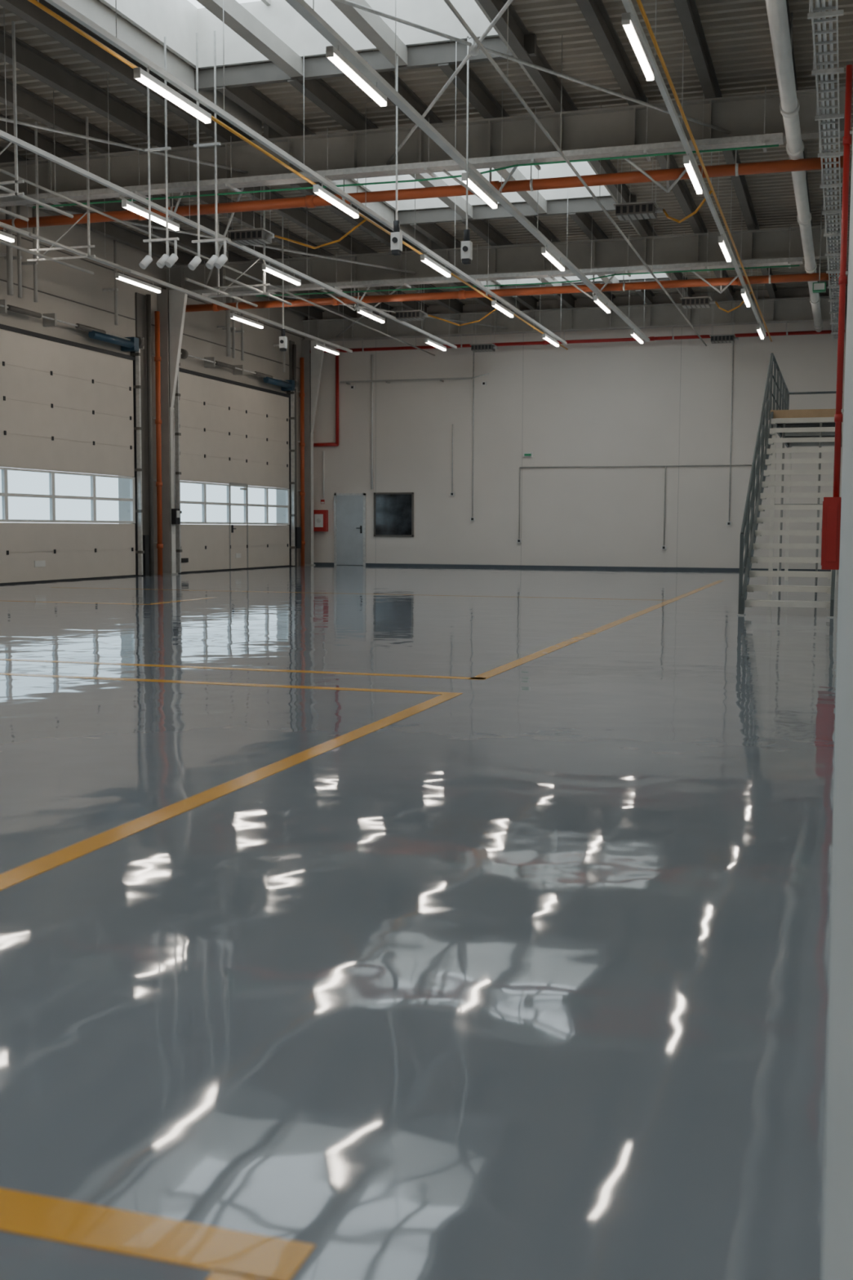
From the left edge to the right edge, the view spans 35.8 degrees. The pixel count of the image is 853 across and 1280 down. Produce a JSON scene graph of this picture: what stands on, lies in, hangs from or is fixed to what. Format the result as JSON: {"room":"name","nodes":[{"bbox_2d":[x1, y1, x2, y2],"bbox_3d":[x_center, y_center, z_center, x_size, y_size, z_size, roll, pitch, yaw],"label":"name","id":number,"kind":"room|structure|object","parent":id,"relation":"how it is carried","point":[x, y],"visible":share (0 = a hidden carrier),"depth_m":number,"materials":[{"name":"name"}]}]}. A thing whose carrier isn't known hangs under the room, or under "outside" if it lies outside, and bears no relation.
{"room":"factory floor","nodes":[
{"label":"factory floor","id":0,"kind":"room"},
{"bbox_2d":[0,205,307,574],"bbox_3d":[-10.206,-4.615,17.583,0.320,8.300,44.000,2,5,17],"label":"wall","id":1,"kind":"structure","parent":0,"point":[75,295],"depth_m":28.67,"materials":[{"name":"metal"}]},
{"bbox_2d":[0,299,144,584],"bbox_3d":[-7.292,-3.745,25.892,0.347,5.200,6.810,2,5,17],"label":"gate","id":2,"kind":"object","parent":1,"relation":"attached to","point":[66,406],"visible":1,"depth_m":26.54,"materials":[{"name":"metal"}]},
{"bbox_2d":[0,205,284,372],"bbox_3d":[-5.861,-7.701,30.041,0.352,1.800,12.489,2,5,17],"label":"vent pipes","id":3,"kind":"object","parent":1,"relation":"attached to","point":[9,254],"visible":0.59,"depth_m":24.92,"materials":[{"name":"grey metal"}]},
{"bbox_2d":[135,292,163,575],"bbox_3d":[-6.183,-4.554,29.596,0.194,6.200,0.824,2,5,17],"label":"column","id":4,"kind":"structure","parent":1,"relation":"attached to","point":[143,303],"depth_m":29.54,"materials":[{"name":"metal"}]},
{"bbox_2d":[174,348,298,573],"bbox_3d":[-4.748,-4.410,33.922,0.347,5.200,6.910,2,5,17],"label":"gate","id":5,"kind":"object","parent":1,"relation":"attached to","point":[229,433],"visible":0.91,"depth_m":33.64,"materials":[{"name":"metal"}]},
{"bbox_2d":[288,340,301,565],"bbox_3d":[-3.711,-5.248,37.386,0.198,6.300,0.350,2,5,17],"label":"door track","id":6,"kind":"object","parent":1,"relation":"attached to","point":[292,347],"visible":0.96,"depth_m":37.29,"materials":[{"name":"grey metal"}]},
{"bbox_2d":[297,357,305,565],"bbox_3d":[-3.574,-5.086,37.845,0.194,5.900,0.149,2,5,17],"label":"riser pipe","id":7,"kind":"object","parent":1,"relation":"attached to","point":[302,444],"visible":0.98,"depth_m":37.79,"materials":[{"name":"metal"}]},
{"bbox_2d":[350,385,355,389],"bbox_3d":[-2.120,-7.242,37.916,0.120,0.100,0.068,2,5,17],"label":"box","id":8,"kind":"object","parent":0,"point":[352,387],"depth_m":37.89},
{"bbox_2d":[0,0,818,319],"bbox_3d":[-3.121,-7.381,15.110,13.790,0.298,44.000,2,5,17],"label":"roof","id":9,"kind":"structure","parent":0,"point":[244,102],"depth_m":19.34,"materials":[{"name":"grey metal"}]},
{"bbox_2d":[27,0,568,350],"bbox_3d":[-2.421,-6.804,18.829,1.850,1.468,35.400,2,5,17],"label":"cable","id":10,"kind":"object","parent":9,"relation":"hanging from","point":[35,2],"visible":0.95,"depth_m":17.59,"materials":[{"name":"metal"}]},
{"bbox_2d":[98,0,498,77],"bbox_3d":[-1.667,-7.804,15.272,4.400,1.030,4.290,2,5,17],"label":"skylight","id":11,"kind":"object","parent":9,"relation":"in","point":[255,31],"depth_m":17.03,"materials":[{"name":"white glass"}]},
{"bbox_2d":[0,86,783,207],"bbox_3d":[-1.472,-7.219,19.704,13.150,0.780,0.460,2,5,17],"label":"pipe","id":12,"kind":"object","parent":9,"relation":"attached to","point":[428,167],"visible":0.95,"depth_m":19.21,"materials":[{"name":"metal"}]},
{"bbox_2d":[32,144,778,208],"bbox_3d":[-0.787,-6.724,19.349,11.500,0.129,0.027,2,5,17],"label":"cable","id":13,"kind":"object","parent":12,"relation":"attached to","point":[771,145],"visible":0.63,"depth_m":19.04,"materials":[{"name":"grey metal"}]},
{"bbox_2d":[119,148,704,221],"bbox_3d":[-0.430,-6.728,19.648,9.029,0.578,0.614,2,5,17],"label":"brackets","id":14,"kind":"object","parent":9,"relation":"attached to","point":[668,188],"visible":0.46,"depth_m":18.78,"materials":[{"name":"metal"}]},
{"bbox_2d":[0,149,843,229],"bbox_3d":[-1.345,-6.824,20.065,14.680,0.465,0.190,2,5,17],"label":"pipe","id":15,"kind":"object","parent":9,"relation":"hanging from","point":[815,163],"visible":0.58,"depth_m":19.50,"materials":[{"name":"metal"}]},
{"bbox_2d":[351,161,610,218],"bbox_3d":[0.862,-8.465,23.254,4.400,1.030,4.290,2,5,17],"label":"skylight","id":16,"kind":"object","parent":9,"relation":"in","point":[539,205],"depth_m":24.93,"materials":[{"name":"white glass"}]},
{"bbox_2d":[185,267,839,311],"bbox_3d":[1.184,-7.485,28.048,14.680,0.465,0.190,2,5,17],"label":"pipe","id":17,"kind":"object","parent":9,"relation":"hanging from","point":[463,294],"visible":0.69,"depth_m":27.71,"materials":[{"name":"metal"}]},
{"bbox_2d":[320,266,747,311],"bbox_3d":[2.100,-7.388,27.631,9.029,0.578,0.614,2,5,17],"label":"brackets","id":18,"kind":"object","parent":9,"relation":"attached to","point":[720,291],"visible":0.81,"depth_m":27.20,"materials":[{"name":"metal"}]},
{"bbox_2d":[190,224,803,298],"bbox_3d":[1.057,-7.879,27.687,13.150,0.780,0.460,2,5,17],"label":"pipe","id":19,"kind":"object","parent":18,"relation":"on","point":[794,260],"visible":0.86,"depth_m":27.26,"materials":[{"name":"metal"}]},
{"bbox_2d":[256,264,799,296],"bbox_3d":[1.742,-7.384,27.332,11.500,0.129,0.027,2,5,17],"label":"cable","id":20,"kind":"object","parent":19,"relation":"hanging from","point":[797,264],"visible":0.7,"depth_m":27.12,"materials":[{"name":"orange metal"}]},
{"bbox_2d":[310,321,838,353],"bbox_3d":[3.629,-8.178,35.760,14.680,0.355,0.110,2,5,17],"label":"pipe","id":21,"kind":"object","parent":9,"relation":"attached to","point":[828,331],"visible":0.71,"depth_m":35.45,"materials":[{"name":"red metal"}]},
{"bbox_2d":[494,271,667,286],"bbox_3d":[3.392,-9.125,31.237,4.400,1.030,4.290,2,5,17],"label":"skylight","id":22,"kind":"object","parent":9,"relation":"in","point":[615,279],"depth_m":32.95,"materials":[{"name":"white glass"}]},
{"bbox_2d":[635,0,772,342],"bbox_3d":[3.121,-6.640,17.087,0.827,1.448,35.400,2,5,17],"label":"gas pipe","id":23,"kind":"object","parent":9,"relation":"hanging from","point":[639,2],"visible":0.98,"depth_m":17.75,"materials":[{"name":"metal"}]},
{"bbox_2d":[340,373,489,384],"bbox_3d":[-0.333,-7.349,37.246,4.403,0.184,0.248,2,5,17],"label":"pipe","id":24,"kind":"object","parent":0,"point":[440,379],"depth_m":37.15,"materials":[{"name":"grey metal"}]},
{"bbox_2d":[0,564,838,1279],"bbox_3d":[-2.895,-0.125,15.638,15.700,0.252,44.600,2,5,17],"label":"floor","id":25,"kind":"structure","parent":0,"point":[523,973],"depth_m":3.61,"materials":[{"name":"grey concrete"}]},
{"bbox_2d":[156,288,187,574],"bbox_3d":[-5.741,-4.711,30.177,0.680,6.420,0.320,2,5,17],"label":"steel column","id":26,"kind":"structure","parent":25,"relation":"on","point":[171,304],"depth_m":30.05,"materials":[{"name":"metal"}]},
{"bbox_2d":[171,409,180,524],"bbox_3d":[-5.744,-3.954,30.240,0.120,2.600,0.200,2,5,17],"label":"control box","id":27,"kind":"object","parent":26,"relation":"attached to","point":[175,512],"visible":1,"depth_m":30.25,"materials":[{"name":"plastic"}]},
{"bbox_2d":[301,339,325,565],"bbox_3d":[-3.233,-5.366,38.093,0.680,6.420,0.320,2,5,17],"label":"steel column","id":28,"kind":"structure","parent":25,"relation":"on","point":[313,361],"depth_m":37.98,"materials":[{"name":"metal"}]},
{"bbox_2d":[737,352,843,617],"bbox_3d":[6.383,-2.782,22.335,1.180,4.014,12.434,2,5,17],"label":"staircase","id":29,"kind":"structure","parent":25,"relation":"on","point":[808,427],"depth_m":19.58,"materials":[{"name":"grey metal"}]},
{"bbox_2d":[0,0,852,311],"bbox_3d":[-2.857,-7.672,15.002,15.700,0.300,44.000,2,5,17],"label":"roof beams","id":30,"kind":"structure","parent":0,"point":[737,33],"depth_m":19.08,"materials":[{"name":"grey metal"}]},
{"bbox_2d":[0,21,73,222],"bbox_3d":[-5.591,-6.614,16.587,1.200,2.098,2.800,2,5,17],"label":"frame","id":31,"kind":"object","parent":30,"relation":"hanging from","point":[16,182],"visible":0.88,"depth_m":16.49,"materials":[{"name":"metal"}]},
{"bbox_2d":[0,116,131,274],"bbox_3d":[-5.651,-6.933,20.368,1.200,2.098,2.800,2,5,17],"label":"frame","id":32,"kind":"object","parent":30,"relation":"hanging from","point":[37,237],"visible":1,"depth_m":20.38,"materials":[{"name":"metal"}]},
{"bbox_2d":[0,116,248,173],"bbox_3d":[-6.422,-6.970,17.242,5.038,0.166,8.422,2,5,17],"label":"cross","id":33,"kind":"object","parent":30,"relation":"attached to","point":[8,120],"depth_m":18.95,"materials":[{"name":"grey metal"}]},
{"bbox_2d":[138,36,178,269],"bbox_3d":[-3.443,-6.228,16.918,0.515,2.901,0.179,2,5,17],"label":"power socket","id":34,"kind":"object","parent":30,"relation":"hanging from","point":[165,259],"visible":1,"depth_m":17.00,"materials":[{"name":"metal"}]},
{"bbox_2d":[0,151,352,352],"bbox_3d":[-8.169,-6.823,15.703,0.056,1.558,41.000,2,5,17],"label":"rail","id":35,"kind":"object","parent":30,"relation":"hanging from","point":[4,225],"visible":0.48,"depth_m":26.76,"materials":[{"name":"grey metal"}]},
{"bbox_2d":[0,227,14,242],"bbox_3d":[-6.779,-6.321,20.176,0.076,0.182,1.560,2,5,17],"label":"linear light fixture","id":36,"kind":"object","parent":35,"relation":"hanging from","point":[9,237],"visible":1,"depth_m":20.73,"materials":[{"name":"white paint"}]},
{"bbox_2d":[115,270,160,293],"bbox_3d":[-5.364,-6.690,24.643,0.076,0.182,1.560,2,5,17],"label":"linear light fixture","id":37,"kind":"object","parent":35,"relation":"hanging from","point":[121,277],"visible":1,"depth_m":24.55,"materials":[{"name":"white paint"}]},
{"bbox_2d":[230,311,263,328],"bbox_3d":[-3.949,-7.060,29.109,0.076,0.182,1.560,2,5,17],"label":"linear light fixture","id":38,"kind":"object","parent":35,"relation":"hanging from","point":[235,317],"visible":1,"depth_m":29.03,"materials":[{"name":"white paint"}]},
{"bbox_2d":[313,340,339,355],"bbox_3d":[-2.534,-7.429,33.576,0.076,0.182,1.560,2,5,17],"label":"linear light fixture","id":39,"kind":"object","parent":35,"relation":"hanging from","point":[318,345],"visible":1,"depth_m":33.49,"materials":[{"name":"white paint"}]},
{"bbox_2d":[187,31,228,270],"bbox_3d":[-2.776,-6.182,16.710,0.515,2.951,0.179,2,5,17],"label":"power socket","id":40,"kind":"object","parent":30,"relation":"hanging from","point":[214,260],"visible":1,"depth_m":16.78,"materials":[{"name":"metal"}]},
{"bbox_2d":[22,187,415,284],"bbox_3d":[-3.893,-7.631,25.225,5.038,0.166,8.422,2,5,17],"label":"cross","id":41,"kind":"object","parent":30,"relation":"attached to","point":[221,243],"depth_m":25.72,"materials":[{"name":"grey metal"}]},
{"bbox_2d":[0,7,457,348],"bbox_3d":[-5.404,-6.736,14.834,0.056,1.558,41.000,2,5,17],"label":"rail","id":42,"kind":"object","parent":30,"relation":"hanging from","point":[3,135],"visible":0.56,"depth_m":20.45,"materials":[{"name":"grey metal"}]},
{"bbox_2d":[121,197,179,231],"bbox_3d":[-4.014,-6.233,19.307,0.076,0.182,1.560,2,5,17],"label":"linear light fixture","id":43,"kind":"object","parent":42,"relation":"hanging from","point":[128,205],"visible":0.98,"depth_m":19.15,"materials":[{"name":"white paint"}]},
{"bbox_2d":[262,261,301,285],"bbox_3d":[-2.599,-6.603,23.774,0.076,0.182,1.560,2,5,17],"label":"linear light fixture","id":44,"kind":"object","parent":42,"relation":"hanging from","point":[270,269],"visible":1,"depth_m":23.68,"materials":[{"name":"white paint"}]},
{"bbox_2d":[356,305,384,323],"bbox_3d":[-1.183,-6.973,28.240,0.076,0.182,1.560,2,5,17],"label":"linear light fixture","id":45,"kind":"object","parent":42,"relation":"hanging from","point":[360,310],"visible":1,"depth_m":28.12,"materials":[{"name":"white paint"}]},
{"bbox_2d":[424,336,446,351],"bbox_3d":[0.232,-7.342,32.707,0.076,0.182,1.560,2,5,17],"label":"linear light fixture","id":46,"kind":"object","parent":42,"relation":"hanging from","point":[427,340],"visible":1,"depth_m":32.55,"materials":[{"name":"white paint"}]},
{"bbox_2d":[185,186,292,306],"bbox_3d":[-3.345,-7.187,23.509,1.200,2.098,2.800,2,5,17],"label":"frame","id":47,"kind":"object","parent":30,"relation":"hanging from","point":[216,289],"visible":0.86,"depth_m":23.51,"materials":[{"name":"metal"}]},
{"bbox_2d":[227,185,274,245],"bbox_3d":[-2.846,-7.323,21.762,0.710,1.528,0.460,2,5,17],"label":"heater","id":48,"kind":"object","parent":30,"relation":"hanging from","point":[260,235],"visible":0.84,"depth_m":21.68,"materials":[{"name":"grey metal"}]},
{"bbox_2d":[279,216,287,351],"bbox_3d":[-2.800,-7.037,25.759,0.120,2.768,0.140,2,5,17],"label":"power socket","id":49,"kind":"object","parent":30,"relation":"hanging from","point":[282,339],"visible":0.96,"depth_m":25.81,"materials":[{"name":"metal"}]},
{"bbox_2d":[44,0,567,344],"bbox_3d":[-2.638,-6.649,13.965,0.056,1.558,41.000,2,5,17],"label":"rail","id":50,"kind":"object","parent":30,"relation":"hanging from","point":[60,5],"visible":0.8,"depth_m":15.78,"materials":[{"name":"grey metal"}]},
{"bbox_2d":[133,66,211,124],"bbox_3d":[-2.664,-5.777,13.972,0.076,0.182,1.560,2,5,17],"label":"linear light fixture","id":51,"kind":"object","parent":50,"relation":"hanging from","point":[142,76],"visible":1,"depth_m":13.86,"materials":[{"name":"white paint"}]},
{"bbox_2d":[312,182,359,218],"bbox_3d":[-1.248,-6.146,18.438,0.076,0.182,1.560,2,5,17],"label":"linear light fixture","id":52,"kind":"object","parent":50,"relation":"hanging from","point":[317,189],"visible":1,"depth_m":18.33,"materials":[{"name":"white paint"}]},
{"bbox_2d":[420,252,451,277],"bbox_3d":[0.167,-6.516,22.905,0.076,0.182,1.560,2,5,17],"label":"linear light fixture","id":53,"kind":"object","parent":50,"relation":"hanging from","point":[424,258],"visible":1,"depth_m":22.79,"materials":[{"name":"white paint"}]},
{"bbox_2d":[491,300,513,317],"bbox_3d":[1.582,-6.885,27.371,0.076,0.182,1.560,2,5,17],"label":"linear light fixture","id":54,"kind":"object","parent":50,"relation":"hanging from","point":[494,303],"visible":1,"depth_m":27.23,"materials":[{"name":"white paint"}]},
{"bbox_2d":[542,333,559,346],"bbox_3d":[2.997,-7.255,31.838,0.076,0.182,1.560,2,5,17],"label":"linear light fixture","id":55,"kind":"object","parent":50,"relation":"hanging from","point":[554,342],"visible":1,"depth_m":31.70,"materials":[{"name":"white paint"}]},
{"bbox_2d":[0,0,706,355],"bbox_3d":[-1.288,-7.163,19.545,7.440,1.458,33.500,2,5,17],"label":"rail","id":56,"kind":"object","parent":30,"relation":"hanging from","point":[448,2],"visible":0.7,"depth_m":19.33,"materials":[{"name":"metal"}]},
{"bbox_2d":[270,285,507,337],"bbox_3d":[-1.401,-8.282,33.089,5.037,0.166,8.173,2,5,17],"label":"cross","id":57,"kind":"object","parent":30,"relation":"attached to","point":[289,296],"depth_m":34.31,"materials":[{"name":"grey metal"}]},
{"bbox_2d":[391,35,402,255],"bbox_3d":[-0.381,-6.299,16.846,0.120,2.718,0.140,2,5,17],"label":"power socket","id":58,"kind":"object","parent":30,"relation":"hanging from","point":[396,236],"visible":1,"depth_m":16.89,"materials":[{"name":"metal"}]},
{"bbox_2d":[394,249,427,321],"bbox_3d":[-0.317,-7.983,29.745,0.710,1.528,0.460,2,5,17],"label":"heater","id":59,"kind":"object","parent":30,"relation":"hanging from","point":[403,315],"visible":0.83,"depth_m":29.66,"materials":[{"name":"grey metal"}]},
{"bbox_2d":[0,85,845,195],"bbox_3d":[-1.418,-7.347,20.045,14.838,0.580,0.280,2,5,17],"label":"girder","id":60,"kind":"object","parent":30,"relation":"attached to","point":[740,115],"depth_m":19.43,"materials":[{"name":"grey metal"}]},
{"bbox_2d":[461,37,472,264],"bbox_3d":[0.520,-6.247,16.881,0.120,2.818,0.140,2,5,17],"label":"power socket","id":61,"kind":"object","parent":30,"relation":"hanging from","point":[466,245],"visible":1,"depth_m":16.93,"materials":[{"name":"metal"}]},
{"bbox_2d":[284,0,649,341],"bbox_3d":[-0.664,-6.587,13.345,0.100,1.558,41.000,2,5,17],"label":"rail","id":62,"kind":"object","parent":30,"relation":"hanging from","point":[303,8],"visible":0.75,"depth_m":15.88,"materials":[{"name":"grey metal"}]},
{"bbox_2d":[325,45,386,106],"bbox_3d":[-0.690,-5.715,13.351,0.076,0.182,1.560,2,5,17],"label":"linear light fixture","id":63,"kind":"object","parent":62,"relation":"hanging from","point":[332,53],"visible":1,"depth_m":13.23,"materials":[{"name":"white paint"}]},
{"bbox_2d":[462,170,497,208],"bbox_3d":[0.725,-6.084,17.818,0.076,0.182,1.560,2,5,17],"label":"linear light fixture","id":64,"kind":"object","parent":62,"relation":"hanging from","point":[473,184],"visible":0.96,"depth_m":17.75,"materials":[{"name":"white paint"}]},
{"bbox_2d":[541,244,564,271],"bbox_3d":[2.141,-6.454,22.285,0.076,0.182,1.560,2,5,17],"label":"linear light fixture","id":65,"kind":"object","parent":62,"relation":"hanging from","point":[545,251],"visible":1,"depth_m":22.13,"materials":[{"name":"white paint"}]},
{"bbox_2d":[593,295,610,313],"bbox_3d":[3.556,-6.823,26.751,0.076,0.182,1.560,2,5,17],"label":"linear light fixture","id":66,"kind":"object","parent":62,"relation":"hanging from","point":[605,307],"visible":1,"depth_m":26.60,"materials":[{"name":"white paint"}]},
{"bbox_2d":[630,328,643,343],"bbox_3d":[4.971,-7.193,31.218,0.076,0.182,1.560,2,5,17],"label":"linear light fixture","id":67,"kind":"object","parent":62,"relation":"hanging from","point":[633,333],"visible":1,"depth_m":31.05,"materials":[{"name":"white paint"}]},
{"bbox_2d":[470,305,497,352],"bbox_3d":[1.580,-8.528,35.728,0.710,1.428,0.460,2,5,17],"label":"heater","id":68,"kind":"object","parent":30,"relation":"hanging from","point":[476,348],"visible":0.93,"depth_m":35.64,"materials":[{"name":"grey metal"}]},
{"bbox_2d":[163,224,841,291],"bbox_3d":[1.111,-8.008,28.027,14.838,0.580,0.280,2,5,17],"label":"girder","id":69,"kind":"object","parent":30,"relation":"attached to","point":[771,243],"depth_m":27.67,"materials":[{"name":"metal"}]},
{"bbox_2d":[334,0,730,164],"bbox_3d":[0.539,-6.751,15.054,5.038,0.166,8.422,2,5,17],"label":"cross","id":70,"kind":"object","parent":30,"relation":"attached to","point":[473,49],"depth_m":15.53,"materials":[{"name":"grey metal"}]},
{"bbox_2d":[302,295,846,341],"bbox_3d":[3.565,-8.649,35.773,14.838,0.580,0.280,2,5,17],"label":"girder","id":71,"kind":"object","parent":30,"relation":"attached to","point":[798,309],"depth_m":35.56,"materials":[{"name":"grey metal"}]},
{"bbox_2d":[613,155,663,220],"bbox_3d":[3.209,-7.132,19.859,0.710,1.528,0.460,2,5,17],"label":"heater","id":72,"kind":"object","parent":30,"relation":"hanging from","point":[650,209],"visible":0.88,"depth_m":19.78,"materials":[{"name":"grey metal"}]},
{"bbox_2d":[622,0,766,337],"bbox_3d":[2.034,-6.502,12.497,0.056,1.558,41.000,2,5,17],"label":"rail","id":73,"kind":"object","parent":30,"relation":"hanging from","point":[628,4],"visible":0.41,"depth_m":15.84,"materials":[{"name":"grey metal"}]},
{"bbox_2d":[621,12,654,81],"bbox_3d":[2.009,-5.630,12.503,0.076,0.182,1.560,2,5,17],"label":"linear light fixture","id":74,"kind":"object","parent":73,"relation":"hanging from","point":[627,21],"visible":1,"depth_m":12.34,"materials":[{"name":"white paint"}]},
{"bbox_2d":[683,153,702,194],"bbox_3d":[3.424,-5.999,16.970,0.076,0.182,1.560,2,5,17],"label":"linear light fixture","id":75,"kind":"object","parent":73,"relation":"hanging from","point":[687,162],"visible":1,"depth_m":16.79,"materials":[{"name":"white paint"}]},
{"bbox_2d":[718,234,731,262],"bbox_3d":[4.839,-6.369,21.437,0.076,0.182,1.560,2,5,17],"label":"linear light fixture","id":76,"kind":"object","parent":73,"relation":"hanging from","point":[722,242],"visible":1,"depth_m":21.24,"materials":[{"name":"white paint"}]},
{"bbox_2d":[740,286,750,306],"bbox_3d":[6.254,-6.738,25.903,0.076,0.182,1.560,2,5,17],"label":"linear light fixture","id":77,"kind":"object","parent":73,"relation":"hanging from","point":[743,291],"visible":1,"depth_m":25.65,"materials":[{"name":"white paint"}]},
{"bbox_2d":[756,323,764,338],"bbox_3d":[7.670,-7.108,30.370,0.076,0.182,1.560,2,5,17],"label":"linear light fixture","id":78,"kind":"object","parent":73,"relation":"hanging from","point":[758,326],"visible":1,"depth_m":30.09,"materials":[{"name":"white paint"}]},
{"bbox_2d":[680,271,715,308],"bbox_3d":[5.738,-7.793,27.842,0.710,1.528,0.460,2,5,17],"label":"heater","id":79,"kind":"object","parent":30,"relation":"hanging from","point":[700,301],"visible":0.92,"depth_m":27.76,"materials":[{"name":"grey metal"}]},
{"bbox_2d":[709,288,738,343],"bbox_3d":[7.635,-8.338,33.825,0.710,1.428,0.460,2,5,17],"label":"heater","id":80,"kind":"object","parent":30,"relation":"hanging from","point":[727,338],"visible":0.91,"depth_m":33.73,"materials":[{"name":"grey metal"}]},
{"bbox_2d":[765,0,822,332],"bbox_3d":[4.926,-7.094,17.635,0.229,1.213,33.600,2,5,17],"label":"pipe","id":81,"kind":"object","parent":30,"relation":"hanging from","point":[777,13],"visible":0.93,"depth_m":16.31,"materials":[{"name":"grey metal"}]},
{"bbox_2d":[813,204,826,293],"bbox_3d":[7.562,-7.521,25.382,0.240,1.638,0.220,2,5,17],"label":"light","id":82,"kind":"object","parent":30,"relation":"hanging from","point":[819,286],"visible":1,"depth_m":25.36,"materials":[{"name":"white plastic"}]},
{"bbox_2d":[807,0,844,340],"bbox_3d":[5.202,-6.900,16.932,0.320,1.478,34.400,2,5,17],"label":"cable tray","id":83,"kind":"object","parent":30,"relation":"hanging from","point":[824,147],"visible":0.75,"depth_m":16.12,"materials":[{"name":"metal"}]},
{"bbox_2d":[307,285,847,572],"bbox_3d":[3.796,-6.125,36.328,15.700,8.300,0.302,2,5,17],"label":"wall","id":84,"kind":"structure","parent":0,"point":[664,402],"depth_m":36.16,"materials":[{"name":"white paint"}]},
{"bbox_2d":[313,510,328,531],"bbox_3d":[-3.104,-3.471,38.483,0.450,0.620,0.176,2,5,17],"label":"cabinet","id":85,"kind":"object","parent":84,"relation":"attached to","point":[320,517],"visible":1,"depth_m":38.39,"materials":[{"name":"red metal"}]},
{"bbox_2d":[313,355,339,446],"bbox_3d":[-2.975,-5.173,38.322,0.947,6.000,0.136,2,5,17],"label":"riser pipe","id":86,"kind":"object","parent":84,"relation":"attached to","point":[336,443],"visible":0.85,"depth_m":38.02,"materials":[{"name":"red metal"}]},
{"bbox_2d":[322,355,373,497],"bbox_3d":[-2.268,-6.126,38.056,1.560,4.050,0.060,2,5,17],"label":"conduit","id":87,"kind":"object","parent":84,"relation":"attached to","point":[323,466],"visible":1,"depth_m":37.87,"materials":[{"name":"grey metal"}]},
{"bbox_2d":[333,493,365,565],"bbox_3d":[-2.223,-3.199,38.276,0.970,2.080,0.080,2,5,17],"label":"door","id":88,"kind":"structure","parent":84,"relation":"in","point":[349,508],"depth_m":38.28,"materials":[{"name":"metal"}]},
{"bbox_2d":[373,492,413,537],"bbox_3d":[-0.941,-3.589,37.860,1.200,1.260,0.038,2,5,17],"label":"window","id":89,"kind":"structure","parent":84,"relation":"in","point":[393,512],"depth_m":37.85,"materials":[{"name":"black glass"}]},
{"bbox_2d":[516,538,521,542],"bbox_3d":[2.579,-2.759,36.798,0.120,0.100,0.068,2,5,17],"label":"box","id":90,"kind":"object","parent":84,"relation":"attached to","point":[518,540],"visible":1,"depth_m":36.77,"materials":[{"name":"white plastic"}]},
{"bbox_2d":[523,452,533,457],"bbox_3d":[2.804,-5.123,36.526,0.250,0.120,0.078,2,5,17],"label":"exit sign","id":91,"kind":"object","parent":84,"relation":"attached to","point":[525,454],"visible":1,"depth_m":36.50,"materials":[{"name":"green plastic"}]},
{"bbox_2d":[313,562,831,571],"bbox_3d":[3.607,-2.016,36.559,14.830,0.070,0.020,2,5,17],"label":"baseboard","id":92,"kind":"structure","parent":84,"relation":"attached to","point":[315,563],"depth_m":36.43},
{"bbox_2d":[451,342,733,521],"bbox_3d":[4.381,-5.592,35.993,7.678,4.700,0.028,2,5,17],"label":"conduit","id":93,"kind":"object","parent":84,"relation":"attached to","point":[733,343],"visible":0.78,"depth_m":36.79,"materials":[{"name":"metal"}]},
{"bbox_2d":[518,464,751,545],"bbox_3d":[5.556,-3.635,35.783,6.266,2.146,0.032,2,5,17],"label":"conduit","id":94,"kind":"object","parent":84,"relation":"attached to","point":[665,466],"visible":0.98,"depth_m":35.58,"materials":[{"name":"grey metal"}]},
{"bbox_2d":[661,545,666,549],"bbox_3d":[6.392,-2.489,35.612,0.120,0.100,0.068,2,5,17],"label":"box","id":95,"kind":"object","parent":84,"relation":"attached to","point":[663,547],"visible":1,"depth_m":35.59,"materials":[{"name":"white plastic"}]},
{"bbox_2d":[726,521,731,525],"bbox_3d":[8.017,-3.086,35.048,0.120,0.100,0.068,2,5,17],"label":"box","id":96,"kind":"object","parent":84,"relation":"attached to","point":[728,523],"visible":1,"depth_m":35.02,"materials":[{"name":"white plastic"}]},
{"bbox_2d":[822,133,852,1279],"bbox_3d":[4.357,-4.156,13.007,0.536,8.300,44.000,2,5,17],"label":"wall","id":97,"kind":"structure","parent":0,"point":[837,1234],"depth_m":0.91,"materials":[{"name":"white paint"}]},
{"bbox_2d":[820,497,841,569],"bbox_3d":[4.231,-1.116,13.846,0.190,0.740,0.660,2,5,17],"label":"cabinet","id":98,"kind":"object","parent":97,"relation":"attached to","point":[831,518],"visible":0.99,"depth_m":13.53,"materials":[{"name":"red metal"}]},
{"bbox_2d":[833,64,852,497],"bbox_3d":[4.285,-3.657,13.598,0.092,4.355,0.084,2,5,17],"label":"riser pipe","id":99,"kind":"object","parent":97,"relation":"attached to","point":[842,280],"visible":0.89,"depth_m":13.57,"materials":[{"name":"red metal"}]}
]}

